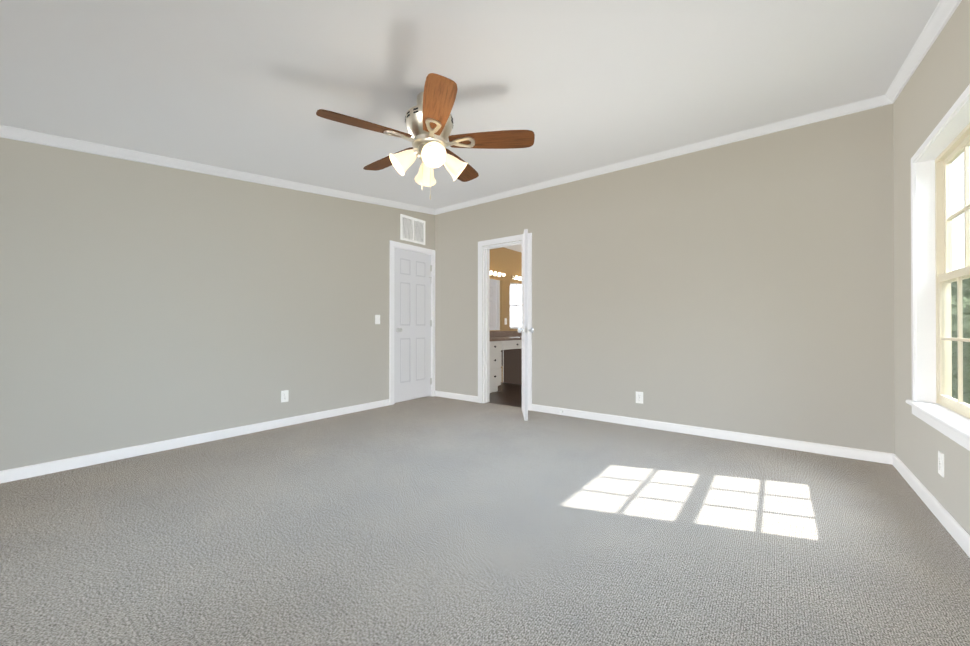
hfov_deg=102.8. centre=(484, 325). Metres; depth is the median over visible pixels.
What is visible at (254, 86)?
ceiling
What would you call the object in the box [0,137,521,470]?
wall
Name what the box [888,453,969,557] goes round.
baseboard
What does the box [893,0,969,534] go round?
wall
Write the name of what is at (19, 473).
baseboard
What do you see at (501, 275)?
sconce
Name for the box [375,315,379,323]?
light switch
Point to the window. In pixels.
(953, 151)
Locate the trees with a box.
[951,270,969,403]
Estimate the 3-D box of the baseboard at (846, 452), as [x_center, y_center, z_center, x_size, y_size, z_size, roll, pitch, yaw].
[1.748,0.974,3.709,3.007,0.078,0.040,0,0,37]
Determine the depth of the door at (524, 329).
4.07 m
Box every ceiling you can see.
[0,0,940,208]
[504,245,521,252]
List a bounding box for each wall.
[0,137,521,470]
[435,104,894,453]
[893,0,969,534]
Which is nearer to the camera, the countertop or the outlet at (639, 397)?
the outlet at (639, 397)
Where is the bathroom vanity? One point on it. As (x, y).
(506, 350)
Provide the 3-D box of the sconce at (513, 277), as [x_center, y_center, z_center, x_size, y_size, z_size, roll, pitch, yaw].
[0.577,-0.898,7.028,0.347,0.080,0.716,0,0,37]
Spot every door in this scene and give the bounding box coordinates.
[394,248,431,402]
[518,229,533,420]
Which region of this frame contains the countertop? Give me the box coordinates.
[490,335,521,338]
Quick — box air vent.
[400,214,424,244]
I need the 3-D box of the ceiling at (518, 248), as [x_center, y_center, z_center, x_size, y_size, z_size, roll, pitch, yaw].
[1.302,-1.466,6.179,2.790,0.100,3.100,0,0,37]
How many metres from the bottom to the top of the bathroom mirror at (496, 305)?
0.890 m
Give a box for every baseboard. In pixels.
[0,399,388,483]
[435,391,477,401]
[531,404,887,463]
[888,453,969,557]
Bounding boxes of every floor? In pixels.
[0,396,969,645]
[487,382,521,407]
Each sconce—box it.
[490,271,504,277]
[511,275,521,280]
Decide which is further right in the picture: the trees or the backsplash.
the trees
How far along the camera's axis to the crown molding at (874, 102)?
3.57 m
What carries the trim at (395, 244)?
attached to the wall at (141, 303)
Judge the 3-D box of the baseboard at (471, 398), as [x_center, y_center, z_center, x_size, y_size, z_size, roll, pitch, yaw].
[-0.408,0.981,5.360,0.803,0.078,0.014,0,0,37]
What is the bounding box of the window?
[905,84,969,450]
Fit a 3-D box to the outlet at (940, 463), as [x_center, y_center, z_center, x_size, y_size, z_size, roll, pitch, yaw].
[2.353,0.716,1.999,0.009,0.116,0.072,0,0,37]
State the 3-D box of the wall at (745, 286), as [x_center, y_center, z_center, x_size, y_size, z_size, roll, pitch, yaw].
[1.215,-0.410,4.220,4.773,2.850,0.120,0,0,37]
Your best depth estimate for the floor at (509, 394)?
5.66 m
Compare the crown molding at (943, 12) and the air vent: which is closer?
the crown molding at (943, 12)
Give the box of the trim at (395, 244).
[389,240,434,404]
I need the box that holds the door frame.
[478,233,531,410]
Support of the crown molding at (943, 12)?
attached to the wall at (936, 86)
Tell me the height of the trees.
9.176 m
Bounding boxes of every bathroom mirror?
[490,279,501,329]
[510,282,521,329]
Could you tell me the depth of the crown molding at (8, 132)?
3.19 m
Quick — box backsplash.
[490,331,521,334]
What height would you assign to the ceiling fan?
0.681 m
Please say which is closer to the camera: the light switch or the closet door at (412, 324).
the light switch
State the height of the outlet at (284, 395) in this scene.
0.116 m
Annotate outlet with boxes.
[281,390,288,402]
[636,391,642,403]
[938,451,943,476]
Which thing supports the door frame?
attached to the wall at (745, 286)
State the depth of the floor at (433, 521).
1.78 m
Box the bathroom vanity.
[490,339,521,392]
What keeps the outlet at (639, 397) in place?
attached to the wall at (745, 286)
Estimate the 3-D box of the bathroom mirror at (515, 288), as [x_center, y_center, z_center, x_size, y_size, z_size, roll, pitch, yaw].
[0.747,-0.356,7.542,0.007,0.890,0.950,0,0,37]
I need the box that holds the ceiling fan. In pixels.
[316,73,534,199]
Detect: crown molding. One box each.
[0,125,435,214]
[436,95,883,214]
[880,0,961,106]

